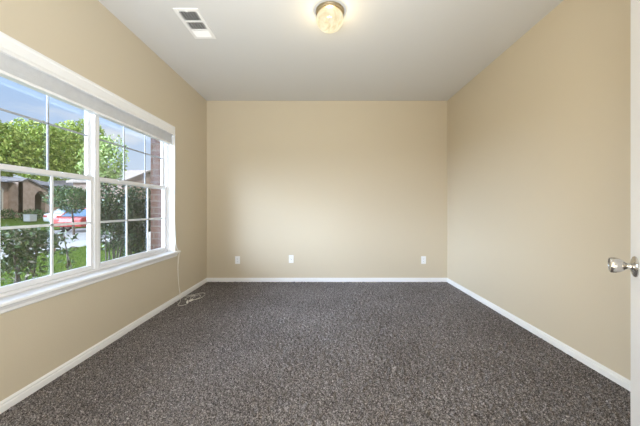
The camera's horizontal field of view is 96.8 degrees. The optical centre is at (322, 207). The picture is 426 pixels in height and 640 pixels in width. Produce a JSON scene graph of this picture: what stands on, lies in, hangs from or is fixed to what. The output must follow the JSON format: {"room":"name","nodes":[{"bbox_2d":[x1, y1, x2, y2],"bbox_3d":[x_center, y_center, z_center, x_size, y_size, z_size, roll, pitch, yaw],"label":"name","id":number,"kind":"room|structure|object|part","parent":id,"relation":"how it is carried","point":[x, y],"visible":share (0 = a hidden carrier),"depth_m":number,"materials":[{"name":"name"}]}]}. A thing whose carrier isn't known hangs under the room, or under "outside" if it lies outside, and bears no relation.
{"room":"empty bedroom","nodes":[
{"label":"empty bedroom","id":0,"kind":"room"},
{"bbox_2d":[1,228,114,250],"bbox_3d":[-13.350,1.566,24.000,7.300,0.300,72.000,0,0,0],"label":"street","id":1,"kind":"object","parent":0,"point":[82,232],"depth_m":14.62,"materials":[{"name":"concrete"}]},
{"bbox_2d":[40,185,86,234],"bbox_3d":[-13.405,0.115,15.052,2.047,2.650,1.948,0,0,0],"label":"tree","id":2,"kind":"object","parent":1,"relation":"on","point":[78,194],"visible":0.89,"depth_m":14.75,"materials":[{"name":"green plant"}]},
{"bbox_2d":[54,208,110,230],"bbox_3d":[-14.800,0.702,18.600,1.810,1.428,4.480,0,0,0],"label":"sedan","id":3,"kind":"object","parent":1,"relation":"on","point":[65,217],"visible":0.2,"depth_m":16.50,"materials":[{"name":"red paint"}]},
{"bbox_3d":[-14.800,0.262,18.250,1.579,0.489,2.768,0,0,0],"label":"cabin glass","id":4,"kind":"part","parent":3,"relation":"part of","materials":[{"name":"blue glass"}]},
{"bbox_2d":[1,236,140,259],"bbox_3d":[-8.950,1.461,14.000,1.500,0.310,52.000,0,0,0],"label":"pavement","id":5,"kind":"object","parent":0,"point":[83,242],"depth_m":10.16,"materials":[{"name":"concrete"}]},
{"bbox_2d":[1,242,142,285],"bbox_3d":[-5.125,1.466,14.000,6.150,0.300,52.000,0,0,0],"label":"lawn","id":6,"kind":"structure","parent":0,"point":[75,252],"depth_m":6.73,"materials":[{"name":"green plant"}]},
{"bbox_2d":[1,224,61,283],"bbox_3d":[-3.022,0.734,2.784,0.698,1.171,0.550,0,0,-44],"label":"shrub","id":7,"kind":"object","parent":6,"relation":"on","point":[28,244],"visible":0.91,"depth_m":2.76,"materials":[{"name":"green plant"}]},
{"bbox_3d":[-2.923,0.839,2.692,0.101,0.958,0.043,0,0,36],"label":"stem","id":8,"kind":"part","parent":7,"relation":"part of","materials":[{"name":"grey plant"}]},
{"bbox_2d":[48,229,77,269],"bbox_3d":[-3.419,0.798,3.765,0.316,1.040,0.288,0,0,0],"label":"shrub","id":9,"kind":"object","parent":6,"relation":"on","point":[62,236],"visible":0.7,"depth_m":3.74,"materials":[{"name":"green plant"}]},
{"bbox_3d":[-3.406,0.818,3.771,0.047,0.998,0.079,0,0,-19],"label":"stem","id":10,"kind":"part","parent":9,"relation":"part of","materials":[{"name":"grey plant"}]},
{"bbox_2d":[86,178,141,260],"bbox_3d":[-3.081,0.437,4.198,0.686,1.763,0.690,0,0,-33],"label":"shrub","id":11,"kind":"object","parent":6,"relation":"on","point":[117,212],"visible":0.7,"depth_m":4.10,"materials":[{"name":"green plant"}]},
{"bbox_3d":[-3.114,0.853,4.085,0.030,0.931,0.247,0,0,-26],"label":"stem","id":12,"kind":"part","parent":11,"relation":"part of","materials":[{"name":"grey plant"}]},
{"bbox_3d":[-2.977,0.681,4.251,0.249,1.272,0.135,0,0,0],"label":"stem","id":13,"kind":"part","parent":11,"relation":"part of","materials":[{"name":"plant"}]},
{"bbox_2d":[111,187,150,256],"bbox_3d":[-2.994,0.482,4.604,0.711,1.676,0.683,0,0,29],"label":"shrub","id":14,"kind":"object","parent":6,"relation":"on","point":[141,230],"visible":0.38,"depth_m":4.48,"materials":[{"name":"green plant"}]},
{"bbox_2d":[1,218,143,232],"bbox_3d":[-38.500,1.366,39.000,43.000,1.500,102.000,0,0,0],"label":"lawn","id":15,"kind":"structure","parent":0,"point":[10,222],"depth_m":19.66,"materials":[{"name":"green plant"}]},
{"bbox_2d":[1,208,17,218],"bbox_3d":[-23.862,0.552,21.175,1.672,1.074,1.477,0,0,0],"label":"bush","id":16,"kind":"object","parent":15,"relation":"on","point":[4,214],"visible":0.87,"depth_m":21.25,"materials":[{"name":"green plant"}]},
{"bbox_2d":[0,120,39,176],"bbox_3d":[-36.931,-4.986,31.542,8.893,10.863,9.023,0,0,0],"label":"broad tree","id":17,"kind":"object","parent":15,"relation":"on","point":[16,150],"visible":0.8,"depth_m":31.64,"materials":[{"name":"green plant"}]},
{"bbox_2d":[12,209,47,220],"bbox_3d":[-21.756,0.595,21.129,1.652,1.124,1.806,0,0,0],"label":"bush","id":18,"kind":"object","parent":15,"relation":"on","point":[30,210],"visible":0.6,"depth_m":21.17,"materials":[{"name":"green plant"}]},
{"bbox_2d":[23,214,36,220],"bbox_3d":[-20.825,0.701,20.200,0.490,0.490,0.540,0,0,0],"label":"box","id":19,"kind":"object","parent":15,"relation":"on","point":[26,217],"visible":1,"depth_m":19.96,"materials":[{"name":"white"}]},
{"bbox_2d":[1,176,73,217],"bbox_3d":[-28.440,-0.984,19.200,9.120,3.800,18.400,0,0,0],"label":"brick house","id":20,"kind":"object","parent":15,"relation":"on","point":[18,194],"visible":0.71,"depth_m":22.89,"materials":[{"name":"brown brick"}]},
{"bbox_3d":[-25.150,-0.809,21.550,0.100,2.050,1.600,0,0,0],"label":"window trim","id":21,"kind":"part","parent":20,"relation":"part of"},
{"bbox_2d":[0,117,83,181],"bbox_3d":[-41.183,-6.294,41.299,10.462,13.755,8.556,0,0,0],"label":"broad tree","id":22,"kind":"object","parent":15,"relation":"on","point":[58,151],"visible":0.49,"depth_m":40.46,"materials":[{"name":"green plant"}]},
{"bbox_2d":[49,180,72,203],"bbox_3d":[-30.750,-1.269,35.600,6.300,4.370,8.800,0,0,0],"label":"gabled house","id":23,"kind":"object","parent":15,"relation":"on","point":[61,182],"visible":0.03,"depth_m":34.24,"materials":[{"name":"brick"}]},
{"bbox_2d":[43,206,86,221],"bbox_3d":[-18.000,0.552,21.600,1.810,1.428,4.480,0,0,15],"label":"sedan","id":24,"kind":"object","parent":15,"relation":"on","point":[46,217],"visible":0.07,"depth_m":19.63,"materials":[{"name":"white paint"}]},
{"bbox_2d":[43,119,106,179],"bbox_3d":[-45.564,-8.015,52.255,10.564,17.501,9.171,0,0,0],"label":"broad tree","id":25,"kind":"object","parent":15,"relation":"on","point":[71,124],"visible":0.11,"depth_m":50.62,"materials":[{"name":"green plant"}]},
{"bbox_2d":[66,170,150,213],"bbox_3d":[-23.000,-1.744,33.000,5.800,5.320,8.800,0,0,0],"label":"gabled house","id":26,"kind":"object","parent":15,"relation":"on","point":[131,175],"visible":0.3,"depth_m":30.63,"materials":[{"name":"brick"}]},
{"bbox_2d":[0,0,206,400],"bbox_3d":[-1.833,-0.239,0.700,0.144,2.770,7.400,0,0,0],"label":"wall","id":27,"kind":"structure","parent":0,"point":[84,37],"depth_m":2.30,"materials":[{"name":"beige paint"}]},
{"bbox_2d":[0,95,96,297],"bbox_3d":[-1.871,-0.222,1.780,0.069,1.468,1.060,0,0,0],"label":"window","id":28,"kind":"structure","parent":27,"relation":"in","point":[90,120],"depth_m":2.02,"materials":[{"name":"white plastic"}]},
{"bbox_2d":[0,95,86,169],"bbox_3d":[-1.880,-0.576,1.780,0.008,0.648,0.960,0,0,0],"label":"grille","id":29,"kind":"object","parent":28,"relation":"attached to","point":[47,123],"depth_m":1.94,"materials":[{"name":"grey plastic"}]},
{"bbox_3d":[-1.888,-0.576,1.780,0.024,0.716,1.016,0,0,0],"label":"sash","id":30,"kind":"part","parent":28,"relation":"part of","materials":[{"name":"white plastic"}]},
{"bbox_2d":[0,169,90,286],"bbox_3d":[-1.852,0.117,1.780,0.008,0.678,0.960,0,0,0],"label":"sash","id":31,"kind":"object","parent":28,"relation":"attached to","point":[51,174],"depth_m":1.94,"materials":[{"name":"white plastic"}]},
{"bbox_3d":[-1.860,0.117,1.780,0.024,0.746,1.016,0,0,0],"label":"sash","id":32,"kind":"part","parent":28,"relation":"part of","materials":[{"name":"white plastic"}]},
{"bbox_2d":[0,32,201,305],"bbox_3d":[-1.664,0.080,2.479,0.336,2.067,2.449,0,0,0],"label":"window blind","id":33,"kind":"object","parent":28,"relation":"attached to","point":[20,64],"visible":1,"depth_m":2.01,"materials":[{"name":"white"}]},
{"bbox_3d":[-1.805,-0.755,2.310,0.054,0.019,2.092,0,0,0],"label":"rail","id":34,"kind":"part","parent":33,"relation":"part of","materials":[{"name":"white plastic"}]},
{"bbox_3d":[-1.663,0.127,3.400,0.190,1.972,0.368,0,0,0],"label":"lift cord","id":35,"kind":"part","parent":33,"relation":"part of","materials":[{"name":"white fabric"}]},
{"bbox_3d":[-1.610,0.125,3.499,0.200,1.968,0.416,0,0,22],"label":"lift cord","id":36,"kind":"part","parent":33,"relation":"part of","materials":[{"name":"white fabric"}]},
{"bbox_2d":[0,31,174,250],"bbox_3d":[-1.831,-0.224,2.310,0.147,1.480,2.136,0,0,0],"label":"trim","id":37,"kind":"structure","parent":27,"relation":"attached to","point":[171,185],"depth_m":3.37,"materials":[{"name":"white paint"}]},
{"bbox_2d":[0,250,180,313],"bbox_3d":[-1.810,0.546,2.310,0.189,0.068,2.236,0,0,0],"label":"trim","id":38,"kind":"structure","parent":27,"relation":"attached to","point":[21,299],"depth_m":1.98,"materials":[{"name":"white paint"}]},
{"bbox_2d":[0,278,206,413],"bbox_3d":[-1.754,1.086,2.235,0.014,0.060,4.130,0,0,0],"label":"baseboard","id":39,"kind":"structure","parent":27,"relation":"attached to","point":[18,396],"depth_m":2.05,"materials":[{"name":"white paint"}]},
{"bbox_2d":[97,116,167,270],"bbox_3d":[-1.871,-0.222,2.840,0.069,1.468,1.060,0,0,0],"label":"window","id":40,"kind":"structure","parent":27,"relation":"in","point":[164,147],"depth_m":2.80,"materials":[{"name":"white plastic"}]},
{"bbox_2d":[99,127,161,182],"bbox_3d":[-1.880,-0.576,2.840,0.008,0.648,0.960,0,0,0],"label":"grille","id":41,"kind":"object","parent":40,"relation":"attached to","point":[123,146],"depth_m":2.88,"materials":[{"name":"grey plastic"}]},
{"bbox_3d":[-1.888,-0.576,2.840,0.024,0.716,1.016,0,0,0],"label":"sash","id":42,"kind":"part","parent":40,"relation":"part of","materials":[{"name":"white plastic"}]},
{"bbox_3d":[-1.860,0.117,2.840,0.024,0.746,1.016,0,0,0],"label":"sash","id":43,"kind":"part","parent":40,"relation":"part of","materials":[{"name":"white plastic"}]},
{"bbox_2d":[100,184,164,255],"bbox_3d":[-1.852,0.117,2.840,0.008,0.678,0.960,0,0,0],"label":"grille","id":44,"kind":"object","parent":40,"relation":"attached to","point":[147,186],"depth_m":2.97,"materials":[{"name":"white plastic"}]},
{"bbox_2d":[148,232,150,250],"bbox_3d":[-2.140,-0.234,3.795,0.179,3.100,0.420,0,0,0],"label":"brick pillar","id":45,"kind":"structure","parent":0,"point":[149,233],"depth_m":3.60,"materials":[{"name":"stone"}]},
{"bbox_2d":[151,138,161,249],"bbox_3d":[-1.978,-0.154,0.700,0.145,3.140,7.400,0,0,0],"label":"wall","id":46,"kind":"structure","parent":0,"point":[156,194],"depth_m":3.38,"materials":[{"name":"red brick"}]},
{"bbox_2d":[0,282,630,425],"bbox_3d":[0.060,1.122,2.150,3.643,0.034,4.300,0,0,0],"label":"floor","id":47,"kind":"structure","parent":0,"point":[238,353],"depth_m":1.99,"materials":[{"name":"grey carpet"}]},
{"bbox_2d":[207,101,446,282],"bbox_3d":[0.111,-0.239,4.350,3.743,2.770,0.100,0,0,0],"label":"wall","id":48,"kind":"structure","parent":0,"point":[347,189],"depth_m":4.30,"materials":[{"name":"beige paint"}]},
{"bbox_2d":[235,256,239,263],"bbox_3d":[-1.293,0.787,4.296,0.072,0.116,0.009,0,0,0],"label":"electrical outlet","id":49,"kind":"object","parent":48,"relation":"attached to","point":[237,258],"visible":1,"depth_m":4.29,"materials":[{"name":"white plastic"}]},
{"bbox_2d":[289,255,293,262],"bbox_3d":[-0.481,0.772,4.292,0.072,0.116,0.016,0,0,0],"label":"wall jack plate","id":50,"kind":"object","parent":48,"relation":"attached to","point":[291,257],"visible":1,"depth_m":4.29,"materials":[{"name":"white plastic"}]},
{"bbox_2d":[207,278,446,281],"bbox_3d":[0.060,1.086,4.293,3.643,0.060,0.014,0,0,0],"label":"baseboard","id":51,"kind":"structure","parent":48,"relation":"attached to","point":[208,279],"depth_m":4.29,"materials":[{"name":"white paint"}]},
{"bbox_2d":[421,256,425,263],"bbox_3d":[1.522,0.787,4.296,0.072,0.116,0.009,0,0,0],"label":"electrical outlet","id":52,"kind":"object","parent":48,"relation":"attached to","point":[423,258],"visible":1,"depth_m":4.29,"materials":[{"name":"white plastic"}]},
{"bbox_2d":[98,0,562,100],"bbox_3d":[-0.040,-1.684,0.700,4.043,0.120,7.400,0,0,0],"label":"ceiling","id":53,"kind":"structure","parent":0,"point":[261,50],"depth_m":2.79,"materials":[{"name":"white paint"}]},
{"bbox_2d":[173,8,215,38],"bbox_3d":[-1.120,-1.616,2.510,0.200,0.016,0.407,0,0,0],"label":"ceiling vent","id":54,"kind":"object","parent":53,"relation":"in","point":[192,18],"visible":1,"depth_m":2.48,"materials":[{"name":"white metal"}]},
{"bbox_2d":[316,1,343,33],"bbox_3d":[0.057,-1.542,2.340,0.234,0.163,0.234,0,0,0],"label":"ceiling light","id":55,"kind":"object","parent":53,"relation":"attached to","point":[329,14],"visible":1,"depth_m":2.27,"materials":[{"name":"beige glass"}]},
{"bbox_2d":[447,0,630,380],"bbox_3d":[1.932,-0.239,0.650,0.100,2.770,7.300,0,0,0],"label":"wall","id":56,"kind":"structure","parent":0,"point":[539,140],"depth_m":2.34,"materials":[{"name":"beige paint"}]},
{"bbox_2d":[447,278,630,391],"bbox_3d":[1.875,1.086,2.235,0.014,0.060,4.130,0,0,0],"label":"baseboard","id":57,"kind":"structure","parent":56,"relation":"attached to","point":[610,374],"depth_m":2.26,"materials":[{"name":"white paint"}]},
{"label":"outside","id":58,"kind":"structure","parent":0,"visible":0},
{"bbox_2d":[74,134,129,193],"bbox_3d":[-15.250,-2.465,20.204,3.238,5.918,3.329,0,0,0],"label":"tree","id":59,"kind":"object","parent":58,"point":[105,150],"visible":0.52,"depth_m":19.74,"materials":[{"name":"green plant"}]},
{"bbox_3d":[0.060,-0.239,0.110,3.643,2.770,0.120,0,0,0],"label":"wall","id":60,"kind":"structure","parent":0,"visible":0},
{"bbox_2d":[608,0,639,425],"bbox_3d":[0.752,0.093,0.592,0.095,2.015,0.908,0,0,36],"label":"door","id":61,"kind":"structure","parent":60,"relation":"in","point":[615,265],"depth_m":0.91,"materials":[{"name":"white paint"}]},
{"bbox_3d":[0.968,0.186,0.918,0.060,0.066,0.066,0,0,36],"label":"knob","id":62,"kind":"part","parent":61,"relation":"part of","materials":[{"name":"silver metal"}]}
]}

